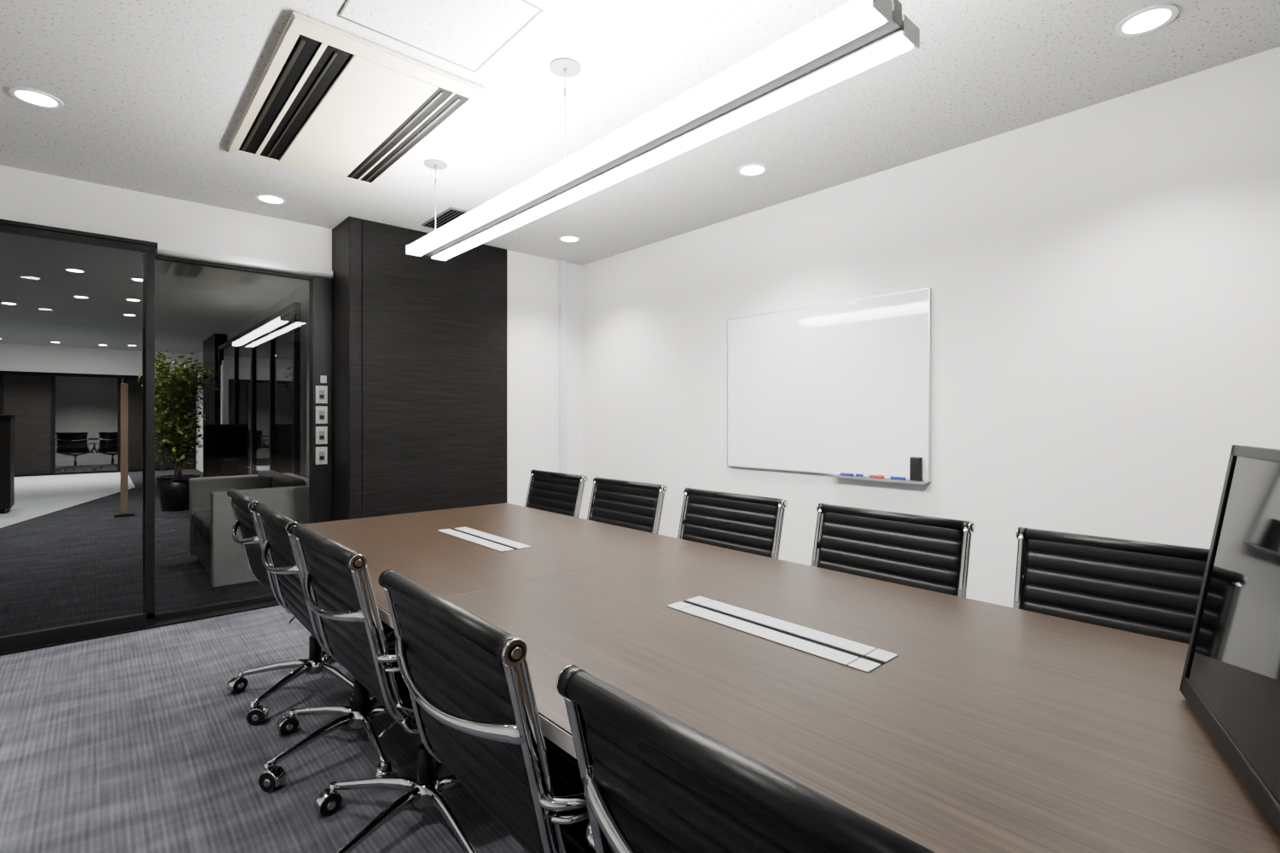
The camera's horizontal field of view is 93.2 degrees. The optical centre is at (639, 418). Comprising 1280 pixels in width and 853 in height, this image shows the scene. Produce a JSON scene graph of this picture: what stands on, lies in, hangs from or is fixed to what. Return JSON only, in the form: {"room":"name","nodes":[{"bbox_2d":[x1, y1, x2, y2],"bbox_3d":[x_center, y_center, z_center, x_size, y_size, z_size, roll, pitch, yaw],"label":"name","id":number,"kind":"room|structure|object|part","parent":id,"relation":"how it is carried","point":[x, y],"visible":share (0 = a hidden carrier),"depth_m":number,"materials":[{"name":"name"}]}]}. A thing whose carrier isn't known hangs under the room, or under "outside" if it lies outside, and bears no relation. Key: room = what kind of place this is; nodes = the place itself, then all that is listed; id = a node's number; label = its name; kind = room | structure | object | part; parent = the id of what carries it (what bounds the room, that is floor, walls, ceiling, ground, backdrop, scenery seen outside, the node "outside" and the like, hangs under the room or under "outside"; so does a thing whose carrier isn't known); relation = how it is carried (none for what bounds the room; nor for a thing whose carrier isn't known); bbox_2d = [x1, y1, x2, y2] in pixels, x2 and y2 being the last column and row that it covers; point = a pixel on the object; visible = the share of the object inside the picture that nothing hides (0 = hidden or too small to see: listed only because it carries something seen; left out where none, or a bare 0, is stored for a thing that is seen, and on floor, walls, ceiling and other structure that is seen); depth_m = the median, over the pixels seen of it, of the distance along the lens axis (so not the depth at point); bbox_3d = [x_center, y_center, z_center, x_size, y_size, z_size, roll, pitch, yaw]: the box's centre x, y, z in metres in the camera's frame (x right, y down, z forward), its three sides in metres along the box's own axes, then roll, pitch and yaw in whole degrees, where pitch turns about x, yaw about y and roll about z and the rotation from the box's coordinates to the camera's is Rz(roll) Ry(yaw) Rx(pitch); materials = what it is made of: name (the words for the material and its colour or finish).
{"room":"conference room","nodes":[
{"label":"conference room","id":0,"kind":"room"},
{"bbox_2d":[55,376,123,466],"bbox_3d":[-14.838,-0.150,14.832,5.750,2.700,0.100,0,0,-42],"label":"wall","id":1,"kind":"structure","parent":0,"point":[83,404],"depth_m":15.43,"materials":[{"name":"white paint"}]},
{"bbox_2d":[0,343,196,377],"bbox_3d":[-12.633,-1.225,12.377,5.750,0.550,0.100,0,0,-42],"label":"wall","id":2,"kind":"structure","parent":0,"point":[13,357],"depth_m":12.87,"materials":[{"name":"white paint"}]},
{"bbox_2d":[0,370,196,477],"bbox_3d":[-12.622,0.125,12.373,5.760,2.150,0.080,0,0,-42],"label":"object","id":3,"kind":"structure","parent":2,"relation":"in","point":[30,396],"depth_m":12.57,"materials":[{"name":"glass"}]},
{"bbox_2d":[0,232,308,354],"bbox_3d":[-9.405,-1.550,8.784,5.950,0.100,16.360,0,0,-42],"label":"ceiling","id":4,"kind":"structure","parent":0,"point":[194,304],"depth_m":7.46,"materials":[{"name":"white paint"}]},
{"bbox_2d":[0,302,17,304],"bbox_3d":[-8.251,-1.497,7.912,0.158,0.006,0.158,0,0,-42],"label":"recessed light","id":5,"kind":"object","parent":4,"relation":"in","point":[5,303],"visible":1,"depth_m":7.89,"materials":[{"name":"white"}]},
{"bbox_2d":[64,268,85,273],"bbox_3d":[-5.733,-1.497,6.142,0.158,0.006,0.158,0,0,-42],"label":"recessed light","id":6,"kind":"object","parent":4,"relation":"in","point":[67,270],"visible":1,"depth_m":6.14,"materials":[{"name":"white"}]},
{"bbox_2d":[72,296,89,298],"bbox_3d":[-6.921,-1.497,7.494,0.158,0.006,0.158,0,0,-42],"label":"recessed light","id":7,"kind":"object","parent":4,"relation":"in","point":[79,297],"visible":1,"depth_m":7.50,"materials":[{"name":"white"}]},
{"bbox_2d":[122,314,136,316],"bbox_3d":[-7.418,-1.497,8.795,0.158,0.006,0.158,0,0,-42],"label":"recessed light","id":8,"kind":"object","parent":4,"relation":"in","point":[131,315],"visible":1,"depth_m":8.80,"materials":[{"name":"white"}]},
{"bbox_2d":[125,298,141,301],"bbox_3d":[-6.423,-1.497,7.673,0.158,0.006,0.158,0,0,-42],"label":"recessed light","id":9,"kind":"object","parent":4,"relation":"in","point":[130,299],"visible":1,"depth_m":7.66,"materials":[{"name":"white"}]},
{"bbox_2d":[130,278,142,281],"bbox_3d":[-5.420,-1.497,6.557,0.158,0.006,0.158,0,0,-42],"label":"recessed light","id":10,"kind":"object","parent":4,"relation":"in","point":[133,279],"visible":0.59,"depth_m":6.53,"materials":[{"name":"white"}]},
{"bbox_2d":[0,165,331,270],"bbox_3d":[-3.164,-1.153,3.301,2.705,0.293,0.120,0,0,-42],"label":"wall","id":11,"kind":"structure","parent":0,"point":[26,196],"depth_m":3.53,"materials":[{"name":"white paint"}]},
{"bbox_2d":[0,223,155,652],"bbox_3d":[-3.224,0.102,3.102,1.150,2.173,0.045,0,0,-42],"label":"door","id":12,"kind":"structure","parent":11,"relation":"in","point":[34,638],"depth_m":3.45,"materials":[{"name":"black glass"}]},
{"bbox_2d":[0,218,279,656],"bbox_3d":[-3.123,0.097,3.257,2.707,2.206,0.180,0,0,-42],"label":"trim","id":13,"kind":"structure","parent":11,"relation":"attached to","point":[273,603],"depth_m":3.38,"materials":[{"name":"black metal"}]},
{"bbox_2d":[142,254,331,621],"bbox_3d":[-2.515,0.117,3.850,1.005,2.143,0.090,0,0,-42],"label":"door frame","id":14,"kind":"structure","parent":11,"relation":"in","point":[320,288],"depth_m":4.08,"materials":[{"name":"black metal"}]},
{"bbox_2d":[155,244,332,279],"bbox_3d":[-2.484,-0.981,3.860,0.941,0.050,0.137,0,0,-42],"label":"roller blind","id":15,"kind":"object","parent":14,"relation":"attached to","point":[162,250],"visible":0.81,"depth_m":3.78,"materials":[{"name":"white"}]},
{"bbox_2d":[315,375,327,465],"bbox_3d":[-2.157,0.014,4.100,0.072,0.602,0.018,0,0,-42],"label":"light switch panel","id":16,"kind":"object","parent":14,"relation":"attached to","point":[321,392],"visible":1,"depth_m":4.09,"materials":[{"name":"grey plastic"}]},
{"bbox_2d":[196,282,308,478],"bbox_3d":[-7.249,-0.150,10.762,0.100,2.700,16.300,0,0,-42],"label":"wall","id":17,"kind":"structure","parent":0,"point":[301,295],"depth_m":6.93,"materials":[{"name":"white paint"}]},
{"bbox_2d":[203,302,300,476],"bbox_3d":[-6.122,-0.149,9.287,0.185,2.699,7.200,0,0,-42],"label":"window","id":18,"kind":"structure","parent":17,"relation":"in","point":[264,359],"depth_m":7.88,"materials":[{"name":"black glass"}]},
{"bbox_2d":[0,464,527,852],"bbox_3d":[-6.558,1.248,6.611,7.080,0.104,23.400,0,0,-42],"label":"floor","id":19,"kind":"structure","parent":0,"point":[137,741],"depth_m":2.39,"materials":[{"name":"carpet"}]},
{"bbox_2d":[0,414,17,513],"bbox_3d":[-8.564,0.580,7.288,1.440,1.240,0.550,0,0,-42],"label":"storage cabinet","id":20,"kind":"object","parent":19,"relation":"on","point":[7,421],"visible":1,"depth_m":7.55,"materials":[{"name":"black wood"}]},
{"bbox_2d":[55,432,95,472],"bbox_3d":[-12.672,0.758,13.575,0.668,0.884,0.661,0,0,-32],"label":"office chair","id":21,"kind":"object","parent":19,"relation":"on","point":[68,444],"visible":0.98,"depth_m":13.40,"materials":[{"name":"black leather"}]},
{"bbox_3d":[-12.652,0.576,13.555,0.542,0.519,0.583,0,0,-32],"label":"frame","id":22,"kind":"part","parent":21,"relation":"part of","materials":[{"name":"silver metal"}]},
{"bbox_2d":[55,437,98,440],"bbox_3d":[-13.040,0.840,14.364,1.600,0.720,0.800,0,0,-42],"label":"meeting table","id":23,"kind":"object","parent":19,"relation":"on","point":[90,439],"visible":0.07,"depth_m":14.13,"materials":[{"name":"brown wood"}]},
{"bbox_2d":[93,431,117,471],"bbox_3d":[-12.136,0.758,13.928,0.634,0.884,0.669,0,0,43],"label":"office chair","id":24,"kind":"object","parent":19,"relation":"on","point":[107,441],"visible":0.56,"depth_m":13.74,"materials":[{"name":"black leather"}]},
{"bbox_3d":[-12.147,0.576,13.941,0.583,0.519,0.542,0,0,43],"label":"frame","id":25,"kind":"part","parent":24,"relation":"part of","materials":[{"name":"silver metal"}]},
{"bbox_2d":[113,384,134,517],"bbox_3d":[-6.313,0.390,7.408,0.190,1.620,0.180,0,0,-42],"label":"wooden post","id":26,"kind":"object","parent":19,"relation":"on","point":[124,387],"visible":1,"depth_m":7.38,"materials":[{"name":"brown wood"}]},
{"bbox_2d":[134,349,221,511],"bbox_3d":[-6.043,0.155,7.978,0.891,2.089,0.802,0,0,-26],"label":"ficus tree","id":27,"kind":"object","parent":19,"relation":"on","point":[173,490],"visible":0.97,"depth_m":7.83,"materials":[{"name":"green plant"}]},
{"bbox_2d":[221,365,221,424],"bbox_3d":[-6.301,0.200,9.160,0.110,2.000,0.090,0,0,-42],"label":"post","id":28,"kind":"object","parent":19,"relation":"on","point":[221,365],"visible":0.09,"depth_m":9.12,"materials":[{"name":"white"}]},
{"bbox_2d":[221,360,228,424],"bbox_3d":[-5.774,0.200,8.424,0.110,2.000,0.090,0,0,-42],"label":"post","id":29,"kind":"object","parent":19,"relation":"on","point":[224,363],"visible":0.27,"depth_m":8.40,"materials":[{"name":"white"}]},
{"bbox_2d":[203,424,248,477],"bbox_3d":[-5.287,0.640,7.732,0.470,1.120,0.330,0,0,-42],"label":"television","id":30,"kind":"object","parent":19,"relation":"on","point":[225,446],"visible":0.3,"depth_m":7.69,"materials":[{"name":"black"}]},
{"bbox_2d":[189,470,308,593],"bbox_3d":[-3.053,0.830,4.819,0.740,0.740,1.390,0,0,-42],"label":"armchair","id":31,"kind":"object","parent":19,"relation":"on","point":[212,516],"visible":0.63,"depth_m":4.36,"materials":[{"name":"fabric"}]},
{"bbox_2d":[226,488,353,726],"bbox_3d":[-1.425,0.758,2.700,0.652,0.884,0.661,0,0,-42],"label":"office chair","id":32,"kind":"object","parent":19,"relation":"on","point":[247,523],"visible":0.5,"depth_m":2.56,"materials":[{"name":"metal"}]},
{"bbox_3d":[-1.448,0.576,2.678,0.583,0.519,0.542,0,0,-42],"label":"frame","id":33,"kind":"part","parent":32,"relation":"part of","materials":[{"name":"silver metal"}]},
{"bbox_2d":[254,503,395,792],"bbox_3d":[-1.027,0.758,2.214,0.651,0.884,0.668,0,0,-41],"label":"office chair","id":34,"kind":"object","parent":19,"relation":"on","point":[287,567],"visible":0.35,"depth_m":2.07,"materials":[{"name":"black leather"}]},
{"bbox_3d":[-1.034,0.576,2.217,0.583,0.519,0.542,0,0,-41],"label":"frame","id":35,"kind":"part","parent":34,"relation":"part of","materials":[{"name":"silver metal"}]},
{"bbox_2d":[292,524,476,852],"bbox_3d":[-0.626,0.758,1.775,0.660,0.884,0.672,0,0,-42],"label":"office chair","id":36,"kind":"object","parent":19,"relation":"on","point":[337,585],"visible":0.59,"depth_m":1.61,"materials":[{"name":"black leather"}]},
{"bbox_3d":[-0.636,0.576,1.774,0.583,0.519,0.542,0,0,-42],"label":"frame","id":37,"kind":"part","parent":36,"relation":"part of","materials":[{"name":"silver metal"}]},
{"bbox_2d":[331,216,507,521],"bbox_3d":[-1.601,-0.050,4.448,1.146,2.499,0.482,0,0,-42],"label":"wall panel","id":38,"kind":"object","parent":19,"relation":"on","point":[420,344],"visible":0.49,"depth_m":4.17,"materials":[{"name":"black wood"}]},
{"bbox_2d":[378,569,595,852],"bbox_3d":[-0.144,0.758,1.255,0.672,0.884,0.664,0,0,-41],"label":"office chair","id":39,"kind":"object","parent":19,"relation":"on","point":[468,680],"visible":0.74,"depth_m":1.01,"materials":[{"name":"black leather"}]},
{"bbox_2d":[524,469,587,517],"bbox_3d":[-0.704,0.758,3.330,0.680,0.884,0.689,0,0,-42],"label":"office chair","id":40,"kind":"object","parent":19,"relation":"on","point":[561,493],"visible":0.21,"depth_m":3.48,"materials":[{"name":"black leather"}]},
{"bbox_2d":[587,477,667,534],"bbox_3d":[-0.285,0.758,2.863,0.683,0.884,0.690,0,0,-42],"label":"office chair","id":41,"kind":"object","parent":19,"relation":"on","point":[634,505],"visible":0.25,"depth_m":3.01,"materials":[{"name":"black leather"}]},
{"bbox_2d":[677,487,787,558],"bbox_3d":[0.167,0.758,2.362,0.669,0.884,0.678,0,0,-42],"label":"office chair","id":42,"kind":"object","parent":19,"relation":"on","point":[749,524],"visible":0.23,"depth_m":2.51,"materials":[{"name":"black leather"}]},
{"bbox_2d":[555,665,936,852],"bbox_3d":[0.285,0.758,0.748,0.649,0.884,0.667,0,0,-42],"label":"office chair","id":43,"kind":"object","parent":19,"relation":"on","point":[652,782],"visible":1,"depth_m":0.63,"materials":[{"name":"black leather"}]},
{"bbox_3d":[0.281,0.576,0.753,0.583,0.519,0.542,0,0,-42],"label":"frame","id":44,"kind":"part","parent":43,"relation":"part of","materials":[{"name":"silver metal"}]},
{"bbox_2d":[302,503,1279,852],"bbox_3d":[0.305,0.839,1.353,1.192,0.723,4.500,0,0,-42],"label":"conference table","id":45,"kind":"object","parent":19,"relation":"on","point":[951,724],"visible":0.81,"depth_m":1.10,"materials":[{"name":"brown wood"}]},
{"bbox_2d":[1179,444,1279,840],"bbox_3d":[0.875,0.262,0.733,0.220,0.434,0.602,0,0,31],"label":"desktop monitor","id":46,"kind":"object","parent":45,"relation":"on","point":[1230,679],"visible":1,"depth_m":0.86,"materials":[{"name":"black"}]},
{"bbox_2d":[810,502,975,598],"bbox_3d":[0.656,0.758,1.887,0.638,0.883,0.663,0,0,-41],"label":"office chair","id":47,"kind":"object","parent":19,"relation":"on","point":[928,553],"visible":0.18,"depth_m":2.00,"materials":[{"name":"black leather"}]},
{"bbox_2d":[1012,526,1209,644],"bbox_3d":[1.067,0.758,1.362,0.685,0.884,0.692,0,0,-43],"label":"office chair","id":48,"kind":"object","parent":19,"relation":"on","point":[1138,587],"visible":0.2,"depth_m":1.57,"materials":[{"name":"black leather"}]},
{"bbox_3d":[1.090,0.576,1.389,0.583,0.519,0.542,0,0,-43],"label":"frame","id":49,"kind":"part","parent":48,"relation":"part of","materials":[{"name":"silver metal"}]},
{"bbox_2d":[507,250,581,518],"bbox_3d":[-0.915,-0.050,5.086,0.723,2.500,0.450,0,0,-42],"label":"wall","id":50,"kind":"structure","parent":0,"point":[532,281],"depth_m":4.87,"materials":[{"name":"white paint"}]},
{"bbox_2d":[558,260,566,473],"bbox_3d":[-0.638,-0.049,4.999,0.053,2.498,0.046,0,0,-42],"label":"duct","id":51,"kind":"object","parent":50,"relation":"attached to","point":[562,264],"visible":0.56,"depth_m":4.98,"materials":[{"name":"white paint"}]},
{"bbox_2d":[0,0,1279,265],"bbox_3d":[-0.128,-1.350,1.324,4.780,0.100,7.140,0,0,-42],"label":"ceiling","id":52,"kind":"structure","parent":0,"point":[154,95],"depth_m":2.39,"materials":[{"name":"grey paint"}]},
{"bbox_2d":[8,87,63,109],"bbox_3d":[-2.446,-1.297,2.454,0.158,0.006,0.158,0,0,-42],"label":"recessed light","id":53,"kind":"object","parent":52,"relation":"in","point":[35,97],"visible":1,"depth_m":2.45,"materials":[{"name":"white plastic"}]},
{"bbox_2d":[255,193,286,204],"bbox_3d":[-2.187,-1.297,3.587,0.158,0.006,0.158,0,0,-42],"label":"recessed light","id":54,"kind":"object","parent":52,"relation":"in","point":[270,199],"visible":1,"depth_m":3.59,"materials":[{"name":"white plastic"}]},
{"bbox_2d":[226,11,484,187],"bbox_3d":[-1.303,-1.287,2.647,0.670,0.024,1.340,0,0,-42],"label":"air conditioner","id":55,"kind":"object","parent":52,"relation":"attached to","point":[328,101],"visible":1,"depth_m":2.47,"materials":[{"name":"white plastic"}]},
{"bbox_2d":[337,0,543,73],"bbox_3d":[-0.642,-1.298,1.941,0.480,0.004,0.466,0,0,-42],"label":"access hatch","id":56,"kind":"object","parent":52,"relation":"attached to","point":[541,11],"depth_m":2.05,"materials":[{"name":"white metal"}]},
{"bbox_2d":[421,206,469,229],"bbox_3d":[-1.262,-1.293,3.934,0.140,0.014,0.460,0,0,-42],"label":"ceiling vent","id":57,"kind":"object","parent":52,"relation":"in","point":[451,213],"visible":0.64,"depth_m":3.89,"materials":[{"name":"grey metal"}]},
{"bbox_2d":[558,235,580,242],"bbox_3d":[-0.509,-1.297,4.382,0.158,0.006,0.158,0,0,-42],"label":"recessed light","id":58,"kind":"object","parent":52,"relation":"in","point":[564,238],"visible":1,"depth_m":4.38,"materials":[{"name":"white plastic"}]},
{"bbox_2d":[406,0,919,261],"bbox_3d":[-0.282,-1.071,2.244,0.214,0.456,2.516,0,0,-42],"label":"linear pendant light","id":59,"kind":"object","parent":52,"relation":"hanging from","point":[858,36],"visible":1,"depth_m":1.69,"materials":[{"name":"white metal"}]},
{"bbox_2d":[737,162,767,176],"bbox_3d":[0.587,-1.297,3.162,0.158,0.006,0.158,0,0,-42],"label":"recessed light","id":60,"kind":"object","parent":52,"relation":"in","point":[752,169],"visible":1,"depth_m":3.15,"materials":[{"name":"white plastic"}]},
{"bbox_2d":[1115,3,1178,36],"bbox_3d":[1.653,-1.297,1.976,0.158,0.006,0.158,0,0,-42],"label":"recessed light","id":61,"kind":"object","parent":52,"relation":"in","point":[1149,19],"visible":1,"depth_m":1.97,"materials":[{"name":"white plastic"}]},
{"bbox_2d":[855,473,864,477],"bbox_3d":[1.179,0.306,3.243,0.016,0.016,0.121,0,0,-42],"label":"marker","id":62,"kind":"object","parent":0,"point":[857,474],"depth_m":3.24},
{"bbox_2d":[581,46,1279,607],"bbox_3d":[1.593,-0.050,2.910,0.100,2.500,7.200,0,0,-42],"label":"wall","id":63,"kind":"structure","parent":0,"point":[1103,278],"depth_m":2.69,"materials":[{"name":"white paint"}]},
{"bbox_2d":[727,287,931,482],"bbox_3d":[1.006,-0.164,3.471,0.024,0.959,1.288,0,0,-42],"label":"whiteboard","id":64,"kind":"object","parent":63,"relation":"attached to","point":[842,386],"visible":1,"depth_m":3.38,"materials":[{"name":"white plastic"}]},
{"bbox_2d":[827,474,927,484],"bbox_3d":[1.232,0.321,3.174,0.036,0.014,0.525,0,0,-42],"label":"marker tray","id":65,"kind":"object","parent":64,"relation":"attached to","point":[829,475],"visible":0.99,"depth_m":3.15,"materials":[{"name":"grey metal"}]},
{"bbox_2d":[834,472,855,476],"bbox_3d":[1.116,0.306,3.294,0.016,0.016,0.121,0,0,-42],"label":"marker","id":66,"kind":"object","parent":65,"relation":"on","point":[837,474],"depth_m":3.29,"materials":[{"name":"blue plastic"}]},
{"bbox_2d":[863,474,885,478],"bbox_3d":[1.230,0.306,3.168,0.016,0.016,0.121,0,0,-42],"label":"marker","id":67,"kind":"object","parent":65,"relation":"on","point":[864,475],"depth_m":3.16,"materials":[{"name":"red plastic"}]},
{"bbox_2d":[885,476,907,480],"bbox_3d":[1.305,0.306,3.087,0.016,0.016,0.121,0,0,-42],"label":"marker","id":68,"kind":"object","parent":65,"relation":"on","point":[887,477],"depth_m":3.07,"materials":[{"name":"blue plastic"}]},
{"bbox_2d":[909,456,922,481],"bbox_3d":[1.376,0.254,3.017,0.031,0.118,0.055,0,0,-42],"label":"eraser","id":69,"kind":"object","parent":65,"relation":"on","point":[916,463],"depth_m":3.00,"materials":[{"name":"black plastic"}]}
]}

